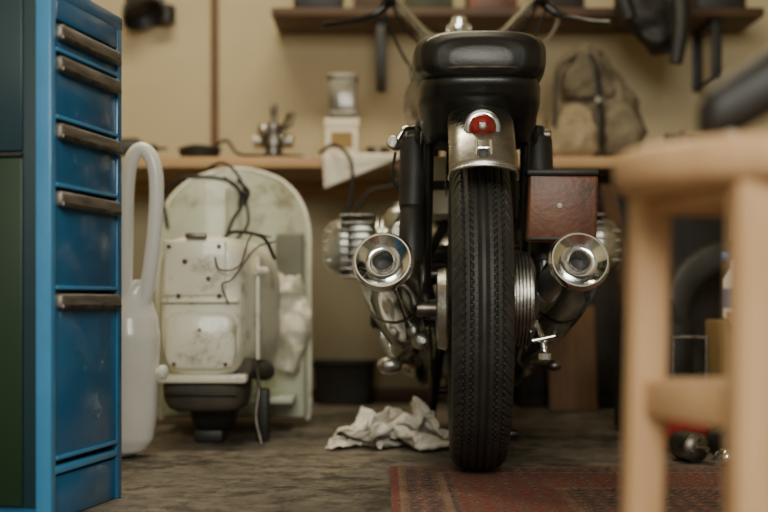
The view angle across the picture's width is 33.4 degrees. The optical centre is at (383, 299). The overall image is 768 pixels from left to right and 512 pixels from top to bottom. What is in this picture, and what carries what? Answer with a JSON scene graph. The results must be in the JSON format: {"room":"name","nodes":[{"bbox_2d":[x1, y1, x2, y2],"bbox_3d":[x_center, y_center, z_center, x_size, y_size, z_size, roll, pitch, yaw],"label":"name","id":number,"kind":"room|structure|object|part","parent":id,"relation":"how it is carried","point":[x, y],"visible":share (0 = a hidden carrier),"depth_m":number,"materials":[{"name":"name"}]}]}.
{"room":"auto repair garage","nodes":[
{"label":"auto repair garage","id":0,"kind":"room"},
{"bbox_2d":[79,400,718,511],"bbox_3d":[0.300,0.400,1.200,4.600,0.100,6.800,0,0,0],"label":"floor","id":1,"kind":"structure","parent":0,"point":[301,467],"depth_m":2.79,"materials":[{"name":"concrete"}]},
{"bbox_2d":[0,0,121,511],"bbox_3d":[-0.715,-0.075,2.170,0.476,0.851,0.294,0,0,11],"label":"tool cabinet","id":2,"kind":"object","parent":1,"relation":"on","point":[61,60],"visible":1,"depth_m":2.02,"materials":[{"name":"metal"}]},
{"bbox_3d":[-0.529,-0.075,2.002,0.026,0.850,0.020,0,0,11],"label":"post","id":3,"kind":"part","parent":2,"relation":"part of","materials":[{"name":"blue metal"}]},
{"bbox_3d":[-0.502,0.129,2.132,0.016,0.249,0.241,0,0,11],"label":"drawer","id":4,"kind":"part","parent":2,"relation":"part of","materials":[{"name":"blue metal"}]},
{"bbox_3d":[-0.502,-0.087,2.132,0.016,0.142,0.241,0,0,11],"label":"drawer","id":5,"kind":"part","parent":2,"relation":"part of","materials":[{"name":"blue metal"}]},
{"bbox_3d":[-0.502,-0.222,2.132,0.016,0.087,0.241,0,0,11],"label":"drawer","id":6,"kind":"part","parent":2,"relation":"part of","materials":[{"name":"blue metal"}]},
{"bbox_3d":[-0.502,-0.328,2.132,0.016,0.086,0.241,0,0,11],"label":"drawer","id":7,"kind":"part","parent":2,"relation":"part of","materials":[{"name":"blue metal"}]},
{"bbox_3d":[-0.502,-0.406,2.132,0.016,0.030,0.241,0,0,11],"label":"drawer","id":8,"kind":"part","parent":2,"relation":"part of","materials":[{"name":"blue metal"}]},
{"bbox_3d":[-0.498,0.268,2.131,0.014,0.012,0.245,0,0,11],"label":"rail","id":9,"kind":"part","parent":2,"relation":"part of","materials":[{"name":"blue metal"}]},
{"bbox_3d":[-0.498,0.249,2.131,0.016,0.006,0.241,0,0,11],"label":"drawer frame","id":10,"kind":"part","parent":2,"relation":"part of","materials":[{"name":"blue metal"}]},
{"bbox_3d":[-0.498,-0.020,2.131,0.016,0.006,0.241,0,0,11],"label":"drawer frame","id":11,"kind":"part","parent":2,"relation":"part of","materials":[{"name":"blue metal"}]},
{"bbox_3d":[-0.498,-0.182,2.131,0.016,0.006,0.241,0,0,11],"label":"drawer frame","id":12,"kind":"part","parent":2,"relation":"part of","materials":[{"name":"blue metal"}]},
{"bbox_3d":[-0.498,-0.289,2.131,0.016,0.006,0.241,0,0,11],"label":"drawer frame","id":13,"kind":"part","parent":2,"relation":"part of","materials":[{"name":"blue metal"}]},
{"bbox_3d":[-0.498,-0.395,2.131,0.016,0.006,0.241,0,0,11],"label":"drawer frame","id":14,"kind":"part","parent":2,"relation":"part of","materials":[{"name":"blue metal"}]},
{"bbox_3d":[-0.491,0.002,2.130,0.018,0.024,0.239,0,0,11],"label":"handle","id":15,"kind":"part","parent":2,"relation":"part of","materials":[{"name":"metal"}]},
{"bbox_3d":[-0.491,-0.160,2.130,0.018,0.024,0.239,0,0,11],"label":"handle","id":16,"kind":"part","parent":2,"relation":"part of","materials":[{"name":"metal"}]},
{"bbox_3d":[-0.491,-0.267,2.130,0.018,0.024,0.239,0,0,11],"label":"handle","id":17,"kind":"part","parent":2,"relation":"part of","materials":[{"name":"metal"}]},
{"bbox_3d":[-0.491,-0.373,2.130,0.018,0.024,0.239,0,0,11],"label":"handle","id":18,"kind":"part","parent":2,"relation":"part of","materials":[{"name":"metal"}]},
{"bbox_3d":[-0.491,-0.423,2.130,0.018,0.024,0.239,0,0,11],"label":"handle","id":19,"kind":"part","parent":2,"relation":"part of","materials":[{"name":"metal"}]},
{"bbox_3d":[-0.479,-0.075,2.262,0.026,0.850,0.020,0,0,11],"label":"post","id":20,"kind":"part","parent":2,"relation":"part of","materials":[{"name":"metal"}]},
{"bbox_2d":[122,142,168,456],"bbox_3d":[-0.576,-0.002,2.850,0.194,0.695,0.132,0,0,0],"label":"scooter front fender","id":21,"kind":"object","parent":1,"relation":"on","point":[142,372],"visible":0.69,"depth_m":2.81,"materials":[{"name":"white metal"}]},
{"bbox_3d":[-0.495,0.160,2.838,0.030,0.032,0.032,0,0,6],"label":"knob","id":22,"kind":"part","parent":21,"relation":"part of","materials":[{"name":"white plastic"}]},
{"bbox_2d":[155,161,313,443],"bbox_3d":[-0.413,-0.016,3.302,0.446,0.725,0.681,0,0,0],"label":"scooter","id":23,"kind":"object","parent":1,"relation":"on","point":[234,309],"visible":0.98,"depth_m":3.16,"materials":[{"name":"metal"}]},
{"bbox_3d":[-0.442,-0.075,2.996,0.145,0.130,0.012,0,0,0],"label":"lamp panel","id":24,"kind":"part","parent":23,"relation":"part of","materials":[{"name":"white metal"}]},
{"bbox_3d":[-0.430,0.095,2.998,0.172,0.144,0.025,0,0,0],"label":"number plate panel","id":25,"kind":"part","parent":23,"relation":"part of","materials":[{"name":"white metal"}]},
{"bbox_3d":[-0.303,0.245,3.064,0.018,0.194,0.080,0,0,-14],"label":"kick lever","id":26,"kind":"part","parent":23,"relation":"part of","materials":[{"name":"metal"}]},
{"bbox_2d":[312,360,377,404],"bbox_3d":[-0.133,0.277,4.320,0.224,0.143,0.176,0,0,0],"label":"plastic tub","id":27,"kind":"object","parent":1,"relation":"on","point":[338,382],"visible":0.94,"depth_m":4.25,"materials":[{"name":"black plastic"}]},
{"bbox_2d":[122,139,618,199],"bbox_3d":[0.300,-0.080,4.225,4.300,0.860,0.530,0,0,0],"label":"workbench","id":28,"kind":"object","parent":1,"relation":"on","point":[304,174],"depth_m":4.06,"materials":[{"name":"brown wood"}]},
{"bbox_2d":[122,138,167,156],"bbox_3d":[-0.812,-0.490,4.138,0.203,0.070,0.104,0,0,25],"label":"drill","id":29,"kind":"object","parent":28,"relation":"on","point":[127,143],"visible":0.26,"depth_m":4.13,"materials":[{"name":"plastic"}]},
{"bbox_3d":[-0.484,-0.478,4.078,0.357,0.064,0.130,0,0,11],"label":"cable coil","id":30,"kind":"part","parent":28,"relation":"part of","materials":[{"name":"black rubber"}]},
{"bbox_2d":[252,103,294,153],"bbox_3d":[-0.349,-0.539,4.119,0.144,0.190,0.104,0,0,15],"label":"carburettor","id":31,"kind":"object","parent":28,"relation":"on","point":[271,137],"visible":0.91,"depth_m":4.09,"materials":[{"name":"metal"}]},
{"bbox_2d":[257,123,269,136],"bbox_3d":[-0.385,-0.545,4.100,0.044,0.044,0.044,0,0,0],"label":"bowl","id":32,"kind":"object","parent":31,"relation":"on","point":[263,129],"depth_m":4.09,"materials":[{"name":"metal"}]},
{"bbox_3d":[-0.309,-0.563,4.080,0.048,0.074,0.010,0,0,0],"label":"lever","id":33,"kind":"part","parent":31,"relation":"part of","materials":[{"name":"metal"}]},
{"bbox_2d":[281,154,313,156],"bbox_3d":[-0.278,-0.453,4.050,0.110,0.014,0.053,0,0,0],"label":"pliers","id":34,"kind":"object","parent":28,"relation":"on","point":[283,155],"visible":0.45,"depth_m":4.04,"materials":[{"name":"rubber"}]},
{"bbox_3d":[-0.298,-0.453,4.041,0.069,0.014,0.017,0,0,-17],"label":"handle","id":35,"kind":"part","parent":34,"relation":"part of","materials":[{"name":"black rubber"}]},
{"bbox_2d":[324,118,359,153],"bbox_3d":[-0.136,-0.515,4.160,0.112,0.140,0.096,0,0,0],"label":"carton","id":36,"kind":"object","parent":28,"relation":"on","point":[344,132],"visible":0.79,"depth_m":4.11,"materials":[{"name":"cardboard"}]},
{"bbox_3d":[-0.136,-0.570,4.160,0.112,0.030,0.096,0,0,0],"label":"lid","id":37,"kind":"part","parent":36,"relation":"part of","materials":[{"name":"cardboard"}]},
{"bbox_2d":[327,73,357,117],"bbox_3d":[-0.134,-0.659,4.160,0.098,0.144,0.076,0,0,0],"label":"glass jar","id":38,"kind":"object","parent":36,"relation":"on","point":[342,87],"visible":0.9,"depth_m":4.12,"materials":[{"name":"clear glass"}]},
{"bbox_3d":[-0.134,-0.720,4.160,0.098,0.022,0.076,0,0,0],"label":"lid","id":39,"kind":"part","parent":38,"relation":"part of","materials":[{"name":"metal"}]},
{"bbox_2d":[318,143,396,217],"bbox_3d":[-0.050,-0.352,3.919,0.310,0.254,0.129,0,0,0],"label":"hanging cable","id":40,"kind":"object","parent":28,"relation":"hanging from","point":[325,148],"visible":0.62,"depth_m":3.86,"materials":[{"name":"black rubber"}]},
{"bbox_2d":[322,153,399,188],"bbox_3d":[-0.062,-0.395,3.981,0.265,0.111,0.138,0,0,0],"label":"paper sheets","id":41,"kind":"object","parent":28,"relation":"on","point":[336,167],"visible":0.85,"depth_m":3.92,"materials":[{"name":"white paper"}]},
{"bbox_3d":[0.300,-0.380,4.470,4.200,0.060,0.025,0,0,0],"label":"rail","id":42,"kind":"part","parent":28,"relation":"part of","materials":[{"name":"brown wood"}]},
{"bbox_2d":[365,146,389,152],"bbox_3d":[-0.020,-0.473,4.220,0.082,0.058,0.082,0,0,0],"label":"tin","id":43,"kind":"object","parent":28,"relation":"on","point":[376,149],"visible":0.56,"depth_m":4.18,"materials":[{"name":"metal"}]},
{"bbox_2d":[548,44,643,156],"bbox_3d":[0.694,-0.642,4.179,0.345,0.393,0.340,0,0,0],"label":"backpack","id":44,"kind":"object","parent":28,"relation":"on","point":[594,111],"visible":0.91,"depth_m":4.07,"materials":[{"name":"fabric"}]},
{"bbox_2d":[663,131,699,141],"bbox_3d":[0.976,-0.498,4.120,0.156,0.094,0.106,0,0,0],"label":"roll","id":45,"kind":"object","parent":28,"relation":"on","point":[668,136],"visible":0.3,"depth_m":4.09,"materials":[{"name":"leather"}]},
{"bbox_2d":[327,397,448,448],"bbox_3d":[0.026,0.287,3.019,0.299,0.121,0.221,0,0,-11],"label":"rag","id":46,"kind":"object","parent":1,"relation":"on","point":[375,427],"visible":1,"depth_m":2.98,"materials":[{"name":"white fabric"}]},
{"bbox_2d":[320,0,621,469],"bbox_3d":[0.229,-0.262,3.296,0.778,1.211,2.030,0,0,-4],"label":"motorcycle","id":47,"kind":"object","parent":1,"relation":"on","point":[448,286],"visible":1,"depth_m":2.48,"materials":[{"name":"metal"}]},
{"bbox_3d":[-0.078,-0.775,3.482,0.206,0.095,0.040,0,0,-23],"label":"lever","id":48,"kind":"part","parent":47,"relation":"part of","materials":[{"name":"black paint"}]},
{"bbox_3d":[0.012,0.143,2.806,0.056,0.040,0.040,0,0,2],"label":"lever knob","id":49,"kind":"part","parent":47,"relation":"part of","materials":[{"name":"metal"}]},
{"bbox_2d":[386,136,401,150],"bbox_3d":[0.021,-0.323,2.644,0.026,0.028,0.045,0,0,13],"label":"marker light","id":50,"kind":"object","parent":47,"relation":"attached to","point":[393,142],"depth_m":2.62,"materials":[{"name":"metal"}]},
{"bbox_3d":[0.042,-0.343,2.646,0.045,0.039,0.013,0,0,-21],"label":"marker stem","id":51,"kind":"part","parent":47,"relation":"part of","materials":[{"name":"silver metal"}]},
{"bbox_3d":[0.039,0.141,2.896,0.019,0.021,0.147,0,0,18],"label":"foot lever","id":52,"kind":"part","parent":47,"relation":"part of","materials":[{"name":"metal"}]},
{"bbox_3d":[0.215,-0.509,3.305,0.330,0.235,0.550,0,0,2],"label":"fuel tank","id":53,"kind":"part","parent":47,"relation":"part of","materials":[{"name":"black paint"}]},
{"bbox_3d":[0.086,0.094,2.854,0.015,0.031,0.501,0,0,1],"label":"brake rod","id":54,"kind":"part","parent":47,"relation":"part of","materials":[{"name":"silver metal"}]},
{"bbox_3d":[0.166,-0.265,2.312,0.007,0.049,0.021,0,0,6],"label":"tail post","id":55,"kind":"part","parent":47,"relation":"part of","materials":[{"name":"silver metal"}]},
{"bbox_3d":[0.195,-0.465,2.736,0.264,0.117,0.647,0,0,2],"label":"seat","id":56,"kind":"part","parent":47,"relation":"part of","materials":[{"name":"leather"}]},
{"bbox_2d":[463,109,500,132],"bbox_3d":[0.182,-0.318,2.381,0.070,0.070,0.080,0,0,0],"label":"tail light","id":57,"kind":"object","parent":47,"relation":"on","point":[474,120],"depth_m":2.36,"materials":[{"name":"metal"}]},
{"bbox_3d":[0.193,-0.265,2.311,0.007,0.049,0.021,0,0,-2],"label":"tail post","id":58,"kind":"part","parent":47,"relation":"part of","materials":[{"name":"silver metal"}]},
{"bbox_3d":[0.361,0.141,2.885,0.019,0.021,0.147,0,0,-14],"label":"foot lever","id":59,"kind":"part","parent":47,"relation":"part of","materials":[{"name":"metal"}]},
{"bbox_3d":[0.311,0.075,2.540,0.012,0.070,0.044,0,0,-25],"label":"brake lever","id":60,"kind":"part","parent":47,"relation":"part of","materials":[{"name":"silver metal"}]},
{"bbox_3d":[0.348,-0.120,2.496,0.128,0.006,0.003,0,0,2],"label":"tool bag trim","id":61,"kind":"part","parent":47,"relation":"part of","materials":[{"name":"brown leather"}]},
{"bbox_3d":[0.372,0.143,2.794,0.032,0.024,0.028,0,0,2],"label":"lever knob","id":62,"kind":"part","parent":47,"relation":"part of","materials":[{"name":"metal"}]},
{"bbox_3d":[0.519,-0.775,3.461,0.206,0.095,0.040,0,0,27],"label":"lever","id":63,"kind":"part","parent":47,"relation":"part of","materials":[{"name":"black paint"}]},
{"bbox_2d":[390,466,724,511],"bbox_3d":[0.496,0.346,2.047,0.968,0.006,1.195,0,0,0],"label":"rug","id":64,"kind":"object","parent":1,"relation":"on","point":[413,488],"visible":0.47,"depth_m":2.33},
{"bbox_2d":[548,306,596,410],"bbox_3d":[0.590,0.183,4.020,0.150,0.329,0.057,0,0,-3],"label":"plywood board","id":65,"kind":"object","parent":1,"relation":"on","point":[573,387],"visible":0.71,"depth_m":4.01,"materials":[{"name":"brown wood"}]},
{"bbox_2d":[599,184,626,316],"bbox_3d":[0.720,-0.006,3.780,0.050,0.693,0.270,0,0,-18],"label":"wooden plank","id":66,"kind":"object","parent":1,"relation":"on","point":[608,192],"visible":0.42,"depth_m":3.85,"materials":[{"name":"brown wood"}]},
{"bbox_2d":[513,193,726,406],"bbox_3d":[0.780,-0.001,4.268,0.700,0.691,0.325,0,0,0],"label":"base cabinet","id":67,"kind":"object","parent":1,"relation":"on","point":[688,233],"visible":0.09,"depth_m":4.12,"materials":[{"name":"brown wood"}]},
{"bbox_3d":[0.555,0.000,4.129,0.205,0.600,0.014,0,0,0],"label":"door panel","id":68,"kind":"part","parent":67,"relation":"part of","materials":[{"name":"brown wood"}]},
{"bbox_3d":[0.780,0.000,4.129,0.205,0.600,0.014,0,0,0],"label":"door panel","id":69,"kind":"part","parent":67,"relation":"part of","materials":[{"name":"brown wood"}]},
{"bbox_3d":[1.005,0.000,4.129,0.205,0.600,0.014,0,0,0],"label":"door panel","id":70,"kind":"part","parent":67,"relation":"part of","materials":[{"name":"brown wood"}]},
{"bbox_2d":[614,299,693,430],"bbox_3d":[0.720,0.169,3.418,0.200,0.358,0.154,0,0,0],"label":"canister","id":71,"kind":"object","parent":1,"relation":"on","point":[678,324],"visible":0.34,"depth_m":3.36,"materials":[{"name":"black plastic"}]},
{"bbox_3d":[0.720,0.021,3.420,0.118,0.061,0.018,0,0,0],"label":"handle","id":72,"kind":"part","parent":71,"relation":"part of","materials":[{"name":"brown"}]},
{"bbox_2d":[667,430,709,462],"bbox_3d":[0.660,0.316,2.766,0.064,0.064,0.140,0,0,-19],"label":"motor","id":73,"kind":"object","parent":1,"relation":"on","point":[685,445],"visible":1,"depth_m":2.73,"materials":[{"name":"metal"}]},
{"bbox_2d":[665,418,711,450],"bbox_3d":[0.675,0.300,2.966,0.170,0.096,0.096,0,0,-14],"label":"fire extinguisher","id":74,"kind":"object","parent":1,"relation":"on","point":[672,426],"visible":0.09,"depth_m":2.92,"materials":[{"name":"red metal"}]},
{"bbox_2d":[670,335,708,436],"bbox_3d":[0.740,0.217,3.100,0.094,0.265,0.080,0,0,0],"label":"metal stand","id":75,"kind":"object","parent":1,"relation":"on","point":[673,338],"visible":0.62,"depth_m":3.10,"materials":[{"name":"metal"}]},
{"bbox_2d":[614,132,767,511],"bbox_3d":[0.386,0.105,1.200,0.336,0.488,0.336,0,0,0],"label":"wooden stool","id":76,"kind":"object","parent":1,"relation":"on","point":[719,175],"visible":1,"depth_m":1.12,"materials":[{"name":"brown wood"}]},
{"bbox_3d":[0.257,0.124,1.265,0.045,0.449,0.042,0,0,-7],"label":"leg","id":77,"kind":"part","parent":76,"relation":"part of","materials":[{"name":"brown wood"}]},
{"bbox_3d":[0.386,-0.119,1.200,0.336,0.040,0.336,0,0,0],"label":"seat","id":78,"kind":"part","parent":76,"relation":"part of","materials":[{"name":"brown wood"}]},
{"bbox_2d":[697,49,767,136],"bbox_3d":[0.413,-0.213,1.200,0.234,0.150,0.160,0,0,0],"label":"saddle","id":79,"kind":"object","parent":76,"relation":"on","point":[738,101],"visible":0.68,"depth_m":1.18,"materials":[{"name":"leather"}]},
{"bbox_3d":[0.411,-0.185,1.175,0.209,0.095,0.019,0,0,9],"label":"rail","id":80,"kind":"part","parent":79,"relation":"part of","materials":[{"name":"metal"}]},
{"bbox_3d":[0.310,0.124,1.079,0.043,0.449,0.045,0,0,-7],"label":"leg","id":81,"kind":"part","parent":76,"relation":"part of","materials":[{"name":"brown wood"}]},
{"bbox_2d":[669,241,726,377],"bbox_3d":[1.060,0.075,3.820,0.520,0.514,0.186,0,0,-9],"label":"spare tire","id":82,"kind":"object","parent":1,"relation":"on","point":[703,264],"visible":0.26,"depth_m":3.78,"materials":[{"name":"rubber"}]},
{"bbox_2d":[705,320,725,376],"bbox_3d":[0.960,0.189,3.232,0.240,0.319,0.236,0,0,0],"label":"cardboard box","id":83,"kind":"object","parent":1,"relation":"on","point":[715,329],"visible":0.16,"depth_m":3.23,"materials":[{"name":"brown cardboard"}]},
{"bbox_2d":[721,252,726,318],"bbox_3d":[0.893,-0.037,3.260,0.066,0.171,0.061,0,0,0],"label":"spray bottle","id":84,"kind":"object","parent":83,"relation":"on","point":[723,254],"visible":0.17,"depth_m":3.25,"materials":[{"name":"white plastic"}]},
{"bbox_2d":[706,428,725,455],"bbox_3d":[0.750,0.314,2.786,0.068,0.068,0.130,0,0,-19],"label":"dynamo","id":85,"kind":"object","parent":1,"relation":"on","point":[716,437],"visible":0.26,"depth_m":2.78,"materials":[{"name":"metal"}]},
{"bbox_2d":[715,448,724,466],"bbox_3d":[0.711,0.328,2.645,0.043,0.040,0.090,0,0,0],"label":"bowl","id":86,"kind":"object","parent":1,"relation":"on","point":[720,454],"visible":0.32,"depth_m":2.64,"materials":[{"name":"silver metal"}]},
{"bbox_2d":[91,0,767,387],"bbox_3d":[0.300,-0.950,4.550,4.600,2.600,0.100,0,0,0],"label":"wall","id":87,"kind":"structure","parent":0,"point":[166,70],"depth_m":4.50,"materials":[{"name":"beige paint"}]},
{"bbox_2d":[122,0,175,30],"bbox_3d":[-0.823,-1.001,4.418,0.138,0.138,0.192,0,0,36],"label":"work lamp","id":88,"kind":"object","parent":87,"relation":"attached to","point":[137,15],"visible":1,"depth_m":4.42,"materials":[{"name":"black metal"}]},
{"bbox_3d":[-0.800,-1.010,4.490,0.060,0.100,0.020,0,0,0],"label":"wall plate","id":89,"kind":"part","parent":88,"relation":"part of","materials":[{"name":"black metal"}]},
{"bbox_2d":[211,0,218,146],"bbox_3d":[-0.594,-1.330,4.492,0.026,1.760,0.016,0,0,0],"label":"trim","id":90,"kind":"structure","parent":87,"relation":"attached to","point":[214,3],"depth_m":4.48,"materials":[{"name":"brown wood"}]},
{"bbox_2d":[312,388,444,399],"bbox_3d":[0.300,0.330,4.492,4.400,0.040,0.016,0,0,0],"label":"baseboard","id":91,"kind":"structure","parent":87,"relation":"attached to","point":[377,393],"depth_m":4.48,"materials":[{"name":"brown wood"}]},
{"bbox_2d":[271,8,763,91],"bbox_3d":[0.440,-0.846,4.351,1.620,0.231,0.291,0,0,0],"label":"wall shelf","id":92,"kind":"object","parent":87,"relation":"attached to","point":[716,22],"visible":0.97,"depth_m":4.24,"materials":[{"name":"brown wood"}]},
{"bbox_2d":[294,0,343,7],"bbox_3d":[-0.220,-1.012,4.340,0.166,0.100,0.206,0,0,0],"label":"storage box","id":93,"kind":"object","parent":92,"relation":"on","point":[297,3],"visible":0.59,"depth_m":4.24,"materials":[{"name":"cardboard"}]},
{"bbox_2d":[354,0,391,7],"bbox_3d":[-0.030,-1.042,4.340,0.146,0.160,0.206,0,0,0],"label":"storage box","id":94,"kind":"object","parent":92,"relation":"on","point":[357,3],"visible":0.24,"depth_m":4.24,"materials":[{"name":"brown cardboard"}]},
{"bbox_2d":[404,0,452,7],"bbox_3d":[0.150,-1.022,4.340,0.166,0.120,0.206,0,0,0],"label":"storage box","id":95,"kind":"object","parent":92,"relation":"on","point":[408,3],"visible":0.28,"depth_m":4.24,"materials":[{"name":"cardboard"}]},
{"bbox_2d":[465,0,516,7],"bbox_3d":[0.360,-1.032,4.340,0.166,0.140,0.206,0,0,0],"label":"storage box","id":96,"kind":"object","parent":92,"relation":"on","point":[468,3],"visible":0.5,"depth_m":4.24,"materials":[{"name":"red cardboard"}]},
{"bbox_2d":[527,0,584,7],"bbox_3d":[0.580,-1.022,4.340,0.176,0.120,0.206,0,0,0],"label":"storage box","id":97,"kind":"object","parent":92,"relation":"on","point":[556,3],"visible":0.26,"depth_m":4.24,"materials":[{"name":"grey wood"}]},
{"bbox_2d":[614,0,690,64],"bbox_3d":[0.851,-0.926,4.114,0.252,0.359,0.162,0,0,0],"label":"leather jacket","id":98,"kind":"object","parent":92,"relation":"on","point":[661,27],"visible":1,"depth_m":4.06,"materials":[{"name":"leather"}]},
{"bbox_2d":[691,0,745,7],"bbox_3d":[1.120,-1.026,4.340,0.166,0.130,0.206,0,0,0],"label":"storage box","id":99,"kind":"object","parent":92,"relation":"on","point":[694,3],"visible":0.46,"depth_m":4.24,"materials":[{"name":"cardboard"}]}
]}

